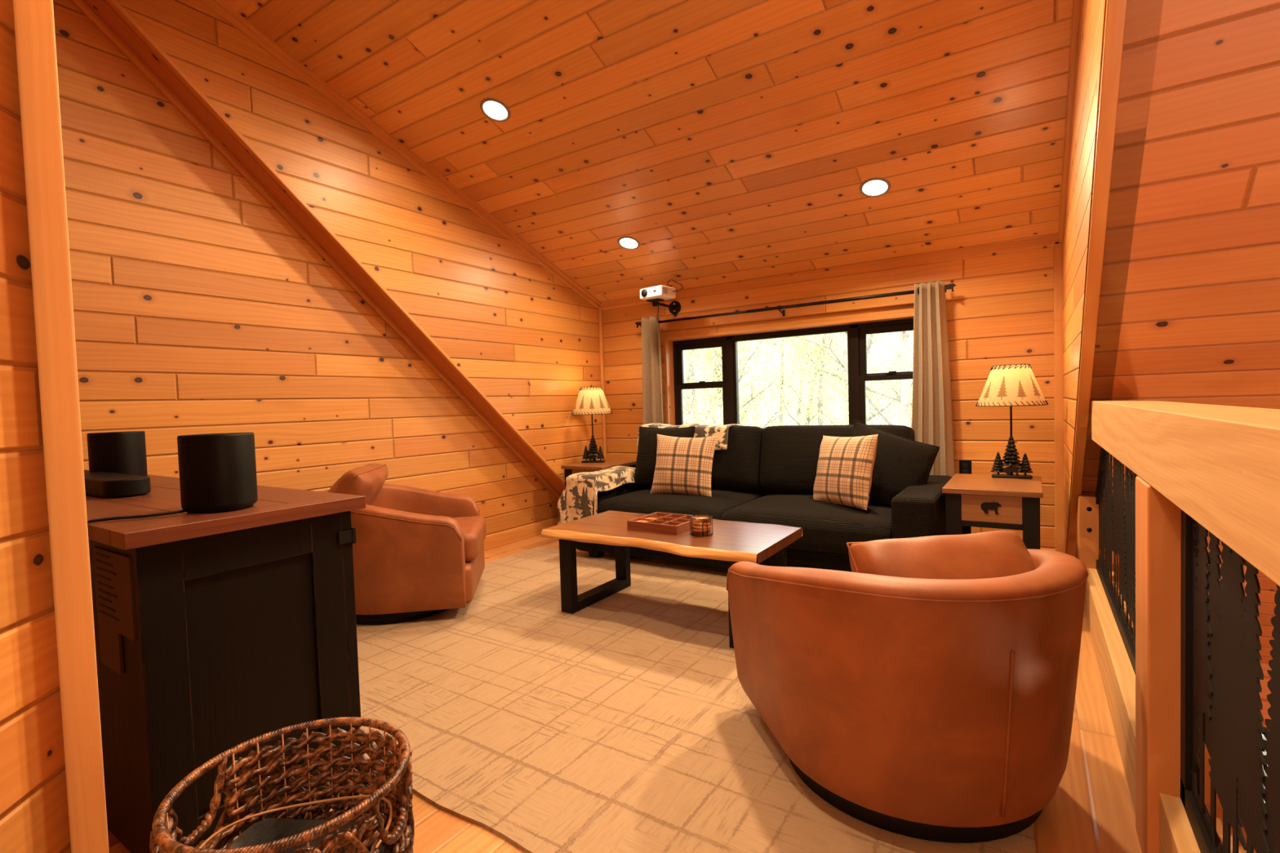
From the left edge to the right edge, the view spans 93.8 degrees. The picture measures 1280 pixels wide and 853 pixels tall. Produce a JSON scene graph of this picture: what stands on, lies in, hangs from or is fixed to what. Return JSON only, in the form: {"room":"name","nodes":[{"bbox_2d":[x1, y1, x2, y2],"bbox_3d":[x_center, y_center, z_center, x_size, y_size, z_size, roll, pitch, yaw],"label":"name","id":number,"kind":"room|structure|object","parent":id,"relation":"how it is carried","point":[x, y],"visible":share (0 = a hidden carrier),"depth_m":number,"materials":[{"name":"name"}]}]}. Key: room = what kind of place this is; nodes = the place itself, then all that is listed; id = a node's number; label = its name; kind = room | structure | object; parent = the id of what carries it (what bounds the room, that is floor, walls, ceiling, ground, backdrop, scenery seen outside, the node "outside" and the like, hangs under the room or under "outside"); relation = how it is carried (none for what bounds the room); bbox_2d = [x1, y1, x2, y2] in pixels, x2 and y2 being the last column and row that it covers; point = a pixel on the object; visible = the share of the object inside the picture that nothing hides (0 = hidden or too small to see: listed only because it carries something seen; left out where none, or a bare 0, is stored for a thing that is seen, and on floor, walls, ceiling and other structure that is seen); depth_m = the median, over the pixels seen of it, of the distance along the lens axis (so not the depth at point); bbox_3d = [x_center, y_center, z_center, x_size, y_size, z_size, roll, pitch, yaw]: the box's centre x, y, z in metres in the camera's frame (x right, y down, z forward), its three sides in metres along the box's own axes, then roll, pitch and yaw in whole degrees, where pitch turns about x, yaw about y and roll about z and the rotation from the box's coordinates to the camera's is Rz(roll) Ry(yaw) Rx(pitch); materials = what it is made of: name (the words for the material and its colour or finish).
{"room":"loft living room","nodes":[
{"label":"loft living room","id":0,"kind":"room"},
{"bbox_2d":[0,0,71,852],"bbox_3d":[-0.912,-0.389,0.314,0.100,3.010,1.350,-2,2,-12],"label":"wall","id":1,"kind":"structure","parent":0,"point":[34,811],"depth_m":0.94,"materials":[{"name":"brown wood"}]},
{"bbox_2d":[13,0,109,852],"bbox_3d":[-0.978,-0.411,0.982,0.124,3.010,0.044,0,3,44],"label":"wooden post","id":2,"kind":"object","parent":1,"relation":"attached to","point":[33,20],"depth_m":0.97,"materials":[{"name":"brown wood"}]},
{"bbox_2d":[53,0,602,536],"bbox_3d":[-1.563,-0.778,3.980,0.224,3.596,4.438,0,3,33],"label":"wall","id":3,"kind":"structure","parent":0,"point":[524,337],"depth_m":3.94,"materials":[{"name":"brown wood"}]},
{"bbox_2d":[71,0,560,498],"bbox_3d":[-1.720,-0.779,3.894,0.036,3.580,4.155,0,3,33],"label":"trim","id":4,"kind":"structure","parent":3,"relation":"attached to","point":[80,4],"depth_m":3.39,"materials":[{"name":"brown wood"}]},
{"bbox_2d":[81,0,564,495],"bbox_3d":[-1.638,-0.790,3.849,0.202,3.570,4.148,0,3,33],"label":"wooden beam","id":5,"kind":"structure","parent":3,"relation":"attached to","point":[102,9],"depth_m":3.36,"materials":[{"name":"brown wood"}]},
{"bbox_2d":[106,0,564,486],"bbox_3d":[-1.557,-0.788,3.794,0.034,3.572,4.149,0,3,33],"label":"trim","id":6,"kind":"structure","parent":3,"relation":"attached to","point":[114,4],"depth_m":3.30,"materials":[{"name":"brown wood"}]},
{"bbox_2d":[200,0,601,308],"bbox_3d":[-1.552,-1.782,3.796,0.028,1.594,4.238,0,3,33],"label":"trim","id":7,"kind":"structure","parent":3,"relation":"attached to","point":[211,4],"depth_m":3.65,"materials":[{"name":"brown wood"}]},
{"bbox_2d":[483,517,558,551],"bbox_3d":[-1.687,0.955,3.938,0.024,0.105,4.250,0,3,33],"label":"baseboard","id":8,"kind":"structure","parent":3,"relation":"attached to","point":[495,540],"depth_m":4.94,"materials":[{"name":"brown wood"}]},
{"bbox_2d":[107,534,1142,852],"bbox_3d":[-0.931,1.196,1.592,4.034,0.250,7.730,0,3,33],"label":"floor","id":9,"kind":"structure","parent":0,"point":[1091,810],"depth_m":1.62,"materials":[{"name":"brown wood"}]},
{"bbox_2d":[85,474,365,852],"bbox_3d":[-1.632,0.648,1.974,1.674,0.860,0.552,0,3,33],"label":"cabinet","id":10,"kind":"object","parent":9,"relation":"on","point":[215,633],"visible":0.72,"depth_m":1.47,"materials":[{"name":"black paint"}]},
{"bbox_2d":[86,431,147,475],"bbox_3d":[-1.952,0.119,2.239,0.154,0.197,0.136,-2,2,-1],"label":"smart speaker","id":11,"kind":"object","parent":10,"relation":"on","point":[117,452],"visible":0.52,"depth_m":2.18},
{"bbox_2d":[84,470,151,497],"bbox_3d":[-1.960,0.195,2.117,0.900,0.056,0.120,0,3,33],"label":"soundbar","id":12,"kind":"object","parent":10,"relation":"on","point":[100,484],"visible":0.51,"depth_m":1.88,"materials":[{"name":"black plastic"}]},
{"bbox_2d":[87,509,187,523],"bbox_3d":[-1.214,0.623,1.468,0.234,0.822,0.022,-3,3,-36],"label":"power cord","id":13,"kind":"object","parent":10,"relation":"hanging from","point":[183,510],"visible":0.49,"depth_m":1.45,"materials":[{"name":"black rubber"}]},
{"bbox_2d":[177,432,257,513],"bbox_3d":[-1.099,0.118,1.562,0.154,0.197,0.136,-2,2,-1],"label":"smart speaker","id":14,"kind":"object","parent":10,"relation":"on","point":[217,472],"visible":1,"depth_m":1.50},
{"bbox_2d":[149,716,414,852],"bbox_3d":[-0.621,0.853,1.093,0.400,0.454,0.408,-2,2,1],"label":"wicker basket","id":15,"kind":"object","parent":9,"relation":"on","point":[384,806],"visible":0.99,"depth_m":1.20,"materials":[{"name":"brown wicker"}]},
{"bbox_2d":[228,815,391,852],"bbox_3d":[-0.619,0.936,1.096,0.316,0.316,0.316,0,3,33],"label":"liner","id":16,"kind":"object","parent":15,"relation":"on","point":[268,830],"visible":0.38,"depth_m":1.20,"materials":[{"name":"grey fabric"}]},
{"bbox_2d":[560,458,635,488],"bbox_3d":[-0.307,0.614,5.071,0.426,0.615,0.575,0,3,33],"label":"side table","id":17,"kind":"object","parent":9,"relation":"on","point":[569,469],"visible":0.18,"depth_m":4.92,"materials":[{"name":"brown wood"}]},
{"bbox_2d":[571,386,613,462],"bbox_3d":[-0.407,-0.014,5.122,0.353,0.642,0.354,-3,3,-35],"label":"table lamp","id":18,"kind":"object","parent":17,"relation":"on","point":[592,401],"visible":1,"depth_m":5.03,"materials":[{"name":"beige fabric"}]},
{"bbox_2d":[355,546,1035,852],"bbox_3d":[-0.097,0.994,2.797,3.247,0.012,2.417,0,3,33],"label":"area rug","id":19,"kind":"object","parent":9,"relation":"on","point":[625,722],"visible":0.44,"depth_m":2.06,"materials":[{"name":"beige carpet"}]},
{"bbox_2d":[322,463,486,624],"bbox_3d":[-1.357,0.609,3.391,0.896,0.790,0.871,-2,2,-9],"label":"swivel chair","id":20,"kind":"object","parent":19,"relation":"on","point":[418,553],"visible":0.64,"depth_m":3.03,"materials":[{"name":"leather"}]},
{"bbox_2d":[327,463,388,505],"bbox_3d":[-1.631,0.425,3.341,0.200,0.460,0.540,36,-4,-8],"label":"pillow","id":21,"kind":"object","parent":20,"relation":"on","point":[368,480],"depth_m":3.19,"materials":[{"name":"leather"}]},
{"bbox_2d":[451,515,486,562],"bbox_3d":[-1.278,0.652,3.405,0.740,0.160,0.570,-2,2,-9],"label":"seat cushion","id":22,"kind":"object","parent":20,"relation":"on","point":[473,528],"depth_m":3.31,"materials":[{"name":"leather"}]},
{"bbox_2d":[541,510,803,648],"bbox_3d":[0.165,0.746,3.113,1.200,0.442,0.681,0,3,33],"label":"coffee table","id":23,"kind":"object","parent":19,"relation":"on","point":[733,542],"visible":0.79,"depth_m":3.02,"materials":[{"name":"wood"},{"name":"black metal"}]},
{"bbox_2d":[626,511,693,535],"bbox_3d":[0.125,0.503,3.135,0.328,0.045,0.280,0,3,35],"label":"tray","id":24,"kind":"object","parent":23,"relation":"on","point":[676,524],"visible":0.76,"depth_m":3.06,"materials":[{"name":"brown wood"}]},
{"bbox_2d":[689,515,712,537],"bbox_3d":[0.300,0.483,2.924,0.109,0.087,0.109,0,3,33],"label":"candle","id":25,"kind":"object","parent":23,"relation":"on","point":[701,526],"visible":1,"depth_m":2.88,"materials":[{"name":"brown glass"}]},
{"bbox_2d":[726,530,1088,843],"bbox_3d":[0.781,0.652,1.783,0.871,0.691,0.894,-2,2,-8],"label":"swivel chair","id":26,"kind":"object","parent":19,"relation":"on","point":[925,690],"visible":1,"depth_m":1.42,"materials":[{"name":"leather"}]},
{"bbox_2d":[848,530,1035,579],"bbox_3d":[0.878,0.491,1.667,0.530,0.380,0.240,-2,-30,-9],"label":"pillow","id":27,"kind":"object","parent":26,"relation":"on","point":[995,553],"depth_m":1.63,"materials":[{"name":"leather"}]},
{"bbox_2d":[575,424,951,572],"bbox_3d":[0.763,0.464,4.067,2.350,0.923,1.110,0,3,33],"label":"sofa","id":28,"kind":"object","parent":9,"relation":"on","point":[767,475],"visible":0.52,"depth_m":3.82,"materials":[{"name":"black fabric"}]},
{"bbox_2d":[556,422,742,524],"bbox_3d":[0.121,0.374,4.451,1.073,0.779,1.151,0,3,33],"label":"throw blanket","id":29,"kind":"object","parent":28,"relation":"on","point":[579,500],"visible":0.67,"depth_m":4.26,"materials":[{"name":"beige fabric"}]},
{"bbox_2d":[632,426,695,486],"bbox_3d":[0.172,0.230,4.445,0.507,0.454,0.205,0,3,37],"label":"throw pillow","id":30,"kind":"object","parent":28,"relation":"on","point":[646,461],"visible":0.52,"depth_m":4.44,"materials":[{"name":"black fabric"}]},
{"bbox_2d":[596,488,762,519],"bbox_3d":[0.281,0.573,4.215,0.966,0.235,0.820,0,3,33],"label":"seat cushion","id":31,"kind":"object","parent":28,"relation":"on","point":[638,500],"depth_m":3.99,"materials":[{"name":"black fabric"}]},
{"bbox_2d":[650,434,717,496],"bbox_3d":[0.301,0.269,4.149,0.476,0.431,0.188,-1,2,26],"label":"plaid pillow","id":32,"kind":"object","parent":28,"relation":"on","point":[683,465],"visible":1,"depth_m":4.08,"materials":[{"name":"beige fabric"}]},
{"bbox_2d":[711,426,763,492],"bbox_3d":[0.468,0.242,4.505,0.960,0.480,0.300,0,-9,33],"label":"cushion","id":33,"kind":"object","parent":28,"relation":"on","point":[738,468],"depth_m":4.22,"materials":[{"name":"black fabric"}]},
{"bbox_2d":[720,493,891,554],"bbox_3d":[1.093,0.567,3.684,0.966,0.235,0.820,0,3,33],"label":"seat cushion","id":34,"kind":"object","parent":28,"relation":"on","point":[827,527],"depth_m":3.35,"materials":[{"name":"black fabric"}]},
{"bbox_2d":[760,424,915,494],"bbox_3d":[1.280,0.236,3.974,0.960,0.480,0.300,0,-9,33],"label":"cushion","id":35,"kind":"object","parent":28,"relation":"on","point":[789,454],"depth_m":3.99,"materials":[{"name":"black fabric"}]},
{"bbox_2d":[813,434,878,510],"bbox_3d":[1.202,0.259,3.535,0.191,0.439,0.477,-3,2,-25],"label":"plaid pillow","id":36,"kind":"object","parent":28,"relation":"on","point":[845,465],"visible":0.98,"depth_m":3.43,"materials":[{"name":"beige fabric"}]},
{"bbox_2d":[851,420,939,507],"bbox_3d":[1.468,0.257,3.576,0.629,0.596,0.214,-1,2,13],"label":"throw pillow","id":37,"kind":"object","parent":28,"relation":"on","point":[900,463],"visible":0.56,"depth_m":3.50,"materials":[{"name":"black fabric"}]},
{"bbox_2d":[942,473,1043,549],"bbox_3d":[1.948,0.610,3.289,0.437,0.615,0.660,0,3,33],"label":"side table","id":38,"kind":"object","parent":9,"relation":"on","point":[977,500],"visible":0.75,"depth_m":3.05,"materials":[{"name":"brown wood"}]},
{"bbox_2d":[975,364,1048,479],"bbox_3d":[2.116,-0.029,3.414,0.353,0.642,0.354,-3,3,-37],"label":"table lamp","id":39,"kind":"object","parent":38,"relation":"on","point":[1011,385],"visible":1,"depth_m":3.33,"materials":[{"name":"beige fabric"}]},
{"bbox_2d":[1076,400,1279,852],"bbox_3d":[0.883,0.516,0.804,0.197,1.054,5.461,0,3,33],"label":"loft railing","id":40,"kind":"object","parent":9,"relation":"on","point":[1175,627],"visible":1,"depth_m":1.21,"materials":[{"name":"brown wood"}]},
{"bbox_2d":[222,0,1072,302],"bbox_3d":[-0.088,-1.903,2.981,3.959,1.866,4.488,0,3,33],"label":"ceiling","id":41,"kind":"structure","parent":0,"point":[734,140],"depth_m":3.19,"materials":[{"name":"brown wood"}]},
{"bbox_2d":[480,97,511,121],"bbox_3d":[-0.818,-1.791,3.390,0.172,0.062,0.161,0,3,37],"label":"recessed light","id":42,"kind":"object","parent":41,"relation":"in","point":[495,109],"visible":1,"depth_m":3.38,"materials":[{"name":"grey plastic"}]},
{"bbox_2d":[617,236,639,249],"bbox_3d":[-0.085,-1.381,4.508,0.172,0.062,0.161,0,3,37],"label":"recessed light","id":43,"kind":"object","parent":41,"relation":"in","point":[627,242],"visible":1,"depth_m":4.50,"materials":[{"name":"grey plastic"}]},
{"bbox_2d":[859,177,890,196],"bbox_3d":[1.378,-1.401,3.512,0.172,0.062,0.161,0,3,37],"label":"recessed light","id":44,"kind":"object","parent":41,"relation":"in","point":[873,187],"visible":1,"depth_m":3.51,"materials":[{"name":"grey plastic"}]},
{"bbox_2d":[602,247,1055,550],"bbox_3d":[1.113,-0.163,4.801,3.959,2.100,0.200,0,3,33],"label":"wall","id":45,"kind":"structure","parent":0,"point":[1000,308],"depth_m":3.99,"materials":[{"name":"brown wood"}]},
{"bbox_2d":[598,306,607,459],"bbox_3d":[-0.340,-0.108,5.616,0.035,2.020,0.040,0,3,33],"label":"trim","id":46,"kind":"structure","parent":45,"relation":"attached to","point":[600,310],"depth_m":5.59,"materials":[{"name":"brown wood"}]},
{"bbox_2d":[645,297,680,314],"bbox_3d":[0.204,-1.014,4.975,0.126,0.116,0.429,-1,2,29],"label":"mount","id":47,"kind":"object","parent":45,"relation":"attached to","point":[674,307],"visible":1,"depth_m":5.12,"materials":[{"name":"black metal"}]},
{"bbox_2d":[640,279,683,300],"bbox_3d":[0.174,-1.096,4.763,0.323,0.148,0.195,0,3,41],"label":"projector","id":48,"kind":"object","parent":47,"relation":"attached to","point":[660,291],"visible":0.96,"depth_m":4.73,"materials":[{"name":"white plastic"}]},
{"bbox_2d":[663,312,913,425],"bbox_3d":[1.150,-0.329,4.749,2.108,0.912,0.230,0,3,33],"label":"trim","id":49,"kind":"structure","parent":45,"relation":"attached to","point":[668,342],"depth_m":4.98,"materials":[{"name":"brown wood"}]},
{"bbox_2d":[672,318,913,425],"bbox_3d":[1.185,-0.332,4.801,2.060,0.872,0.094,0,3,33],"label":"window","id":50,"kind":"structure","parent":45,"relation":"in","point":[858,376],"depth_m":4.75,"materials":[{"name":"black wood"}]},
{"bbox_2d":[635,283,955,328],"bbox_3d":[1.033,-0.891,4.623,2.511,0.076,0.114,0,3,33],"label":"curtain rod","id":51,"kind":"object","parent":45,"relation":"attached to","point":[948,286],"visible":0.76,"depth_m":4.45,"materials":[{"name":"brown metal"}]},
{"bbox_2d":[640,315,662,425],"bbox_3d":[0.114,-0.032,5.184,0.303,1.812,0.102,0,3,33],"label":"curtain","id":52,"kind":"object","parent":51,"relation":"hanging from","point":[652,399],"visible":0.56,"depth_m":5.15,"materials":[{"name":"beige fabric"}]},
{"bbox_2d":[911,280,954,477],"bbox_3d":[1.946,-0.045,3.985,0.299,1.812,0.106,0,3,33],"label":"curtain","id":53,"kind":"object","parent":51,"relation":"hanging from","point":[931,406],"visible":0.64,"depth_m":3.96,"materials":[{"name":"beige fabric"}]},
{"bbox_2d":[600,234,1058,310],"bbox_3d":[1.102,-1.131,4.625,3.535,0.073,0.032,0,3,33],"label":"trim","id":54,"kind":"structure","parent":45,"relation":"attached to","point":[1046,242],"depth_m":4.28,"materials":[{"name":"brown wood"}]},
{"bbox_2d":[959,460,971,474],"bbox_3d":[2.176,0.283,4.005,0.072,0.116,0.010,0,3,33],"label":"wall outlet","id":55,"kind":"object","parent":45,"relation":"attached to","point":[965,466],"visible":0.8,"depth_m":4.00,"materials":[{"name":"black plastic"}]},
{"bbox_2d":[962,463,968,467],"bbox_3d":[2.174,0.264,4.002,0.032,0.028,0.004,0,3,33],"label":"socket","id":56,"kind":"object","parent":55,"relation":"attached to","point":[964,465],"depth_m":4.00,"materials":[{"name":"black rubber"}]},
{"bbox_2d":[962,469,968,474],"bbox_3d":[2.175,0.304,4.003,0.032,0.028,0.004,0,3,33],"label":"socket","id":57,"kind":"object","parent":55,"relation":"attached to","point":[964,471],"depth_m":4.00,"materials":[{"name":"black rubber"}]},
{"bbox_2d":[1053,241,1063,552],"bbox_3d":[2.595,-0.129,3.705,0.050,2.020,0.027,0,3,33],"label":"trim","id":58,"kind":"structure","parent":45,"relation":"attached to","point":[1057,248],"depth_m":3.69,"materials":[{"name":"brown wood"}]},
{"bbox_2d":[1062,0,1163,557],"bbox_3d":[1.539,-0.809,1.951,0.120,3.576,4.438,0,3,33],"label":"wall","id":59,"kind":"structure","parent":0,"point":[1091,12],"depth_m":2.31,"materials":[{"name":"brown wood"}]},
{"bbox_2d":[1058,0,1079,243],"bbox_3d":[1.399,-1.805,1.866,0.030,1.586,4.238,0,3,33],"label":"trim","id":60,"kind":"structure","parent":59,"relation":"attached to","point":[1076,3],"depth_m":2.73,"materials":[{"name":"brown wood"}]},
{"bbox_2d":[1066,0,1127,556],"bbox_3d":[1.424,-0.813,1.839,0.042,3.565,4.140,0,3,33],"label":"wooden beam","id":61,"kind":"structure","parent":59,"relation":"attached to","point":[1116,10],"depth_m":1.97,"materials":[{"name":"brown wood"}]},
{"bbox_2d":[1066,0,1279,664],"bbox_3d":[3.133,-0.514,1.357,3.434,4.220,5.158,0,3,33],"label":"wall","id":62,"kind":"structure","parent":0,"point":[1200,322],"depth_m":1.88,"materials":[{"name":"brown wood"}]},
{"bbox_2d":[1258,662,1271,727],"bbox_3d":[4.589,2.406,3.448,3.320,1.950,0.150,0,3,33],"label":"wall","id":63,"kind":"structure","parent":0,"point":[1265,691],"depth_m":3.75,"materials":[{"name":"brown wood"}]},
{"label":"outside","id":64,"kind":"structure","parent":0,"visible":0},
{"bbox_2d":[682,330,1265,803],"bbox_3d":[5.332,-2.048,24.622,66.000,10.408,36.000,0,3,33],"label":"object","id":65,"kind":"structure","parent":64,"point":[892,339],"depth_m":31.32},
{"bbox_2d":[682,356,710,424],"bbox_3d":[-0.601,-1.219,11.098,3.892,9.698,4.401,-2,2,-13],"label":"tree","id":66,"kind":"object","parent":65,"relation":"on","point":[691,357],"visible":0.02,"depth_m":10.72,"materials":[{"name":"grey plant"}]},
{"bbox_2d":[682,352,717,424],"bbox_3d":[1.694,-2.540,19.934,4.401,9.698,3.892,-1,2,30],"label":"tree","id":67,"kind":"object","parent":65,"relation":"on","point":[688,357],"visible":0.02,"depth_m":20.20,"materials":[{"name":"grey plant"}]},
{"bbox_2d":[683,342,760,425],"bbox_3d":[2.824,-3.650,24.174,3.892,9.698,4.401,-2,2,7],"label":"tree","id":68,"kind":"object","parent":65,"relation":"on","point":[754,342],"visible":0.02,"depth_m":24.48,"materials":[{"name":"grey plant"}]},
{"bbox_2d":[682,349,776,426],"bbox_3d":[1.636,-1.886,15.927,3.892,9.698,4.401,-1,2,20],"label":"tree","id":69,"kind":"object","parent":65,"relation":"on","point":[691,361],"visible":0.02,"depth_m":15.49,"materials":[{"name":"grey plant"}]},
{"bbox_2d":[682,348,783,426],"bbox_3d":[1.538,-2.228,13.213,4.077,10.780,4.341,0,3,35],"label":"tree","id":70,"kind":"object","parent":65,"relation":"on","point":[717,369],"visible":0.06,"depth_m":14.06,"materials":[{"name":"grey plant"}]},
{"bbox_2d":[682,337,804,426],"bbox_3d":[1.129,-0.927,9.531,3.182,9.213,3.363,-2,2,-3],"label":"tree","id":71,"kind":"object","parent":65,"relation":"on","point":[710,350],"visible":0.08,"depth_m":9.29,"materials":[{"name":"grey plant"}]},
{"bbox_2d":[687,335,833,428],"bbox_3d":[1.773,-2.260,13.321,4.077,10.780,4.341,-3,2,-19],"label":"tree","id":72,"kind":"object","parent":65,"relation":"on","point":[752,388],"visible":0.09,"depth_m":12.69,"materials":[{"name":"grey plant"}]},
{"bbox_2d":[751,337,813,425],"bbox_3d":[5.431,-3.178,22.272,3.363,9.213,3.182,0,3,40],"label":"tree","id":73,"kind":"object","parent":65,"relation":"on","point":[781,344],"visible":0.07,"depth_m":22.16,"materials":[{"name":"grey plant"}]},
{"bbox_2d":[744,332,843,426],"bbox_3d":[4.417,-1.688,15.706,3.182,9.213,3.363,-1,2,30],"label":"tree","id":74,"kind":"object","parent":65,"relation":"on","point":[821,399],"visible":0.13,"depth_m":15.51,"materials":[{"name":"grey plant"}]},
{"bbox_2d":[757,333,843,425],"bbox_3d":[5.733,-3.188,18.400,4.341,10.780,4.077,-2,2,-9],"label":"tree","id":75,"kind":"object","parent":65,"relation":"on","point":[808,418],"visible":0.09,"depth_m":18.12,"materials":[{"name":"grey plant"}]},
{"bbox_2d":[766,333,835,416],"bbox_3d":[6.989,-5.189,26.656,3.892,9.698,4.401,0,3,41],"label":"tree","id":76,"kind":"object","parent":65,"relation":"on","point":[798,402],"visible":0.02,"depth_m":26.94,"materials":[{"name":"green plant"}]},
{"bbox_2d":[763,330,913,426],"bbox_3d":[4.036,-1.250,8.484,4.401,9.698,3.892,-3,3,-36],"label":"tree","id":77,"kind":"object","parent":65,"relation":"on","point":[904,407],"visible":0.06,"depth_m":8.53,"materials":[{"name":"grey plant"}]},
{"bbox_2d":[795,332,913,427],"bbox_3d":[3.933,-1.878,11.376,4.077,10.780,4.341,-1,2,15],"label":"tree","id":78,"kind":"object","parent":65,"relation":"on","point":[845,339],"visible":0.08,"depth_m":10.48,"materials":[{"name":"grey plant"}]},
{"bbox_2d":[818,332,891,386],"bbox_3d":[8.577,-4.511,21.734,4.077,10.780,4.341,-3,3,-32],"label":"tree","id":79,"kind":"object","parent":65,"relation":"on","point":[869,342],"visible":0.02,"depth_m":22.05,"materials":[{"name":"grey plant"}]},
{"bbox_2d":[866,334,913,424],"bbox_3d":[6.819,-2.674,14.013,4.341,10.780,4.077,-4,3,-42],"label":"tree","id":80,"kind":"object","parent":65,"relation":"on","point":[882,382],"visible":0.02,"depth_m":13.56,"materials":[{"name":"grey plant"}]},
{"bbox_2d":[866,333,913,427],"bbox_3d":[8.322,-3.292,16.794,4.341,10.780,4.077,-1,2,25],"label":"tree","id":81,"kind":"object","parent":65,"relation":"on","point":[895,364],"visible":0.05,"depth_m":16.78,"materials":[{"name":"grey plant"}]},
{"bbox_2d":[1262,734,1267,786],"bbox_3d":[6.331,-0.853,6.045,3.363,9.213,3.182,-2,2,7],"label":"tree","id":82,"kind":"object","parent":65,"relation":"on","point":[1264,753],"visible":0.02,"depth_m":5.91,"materials":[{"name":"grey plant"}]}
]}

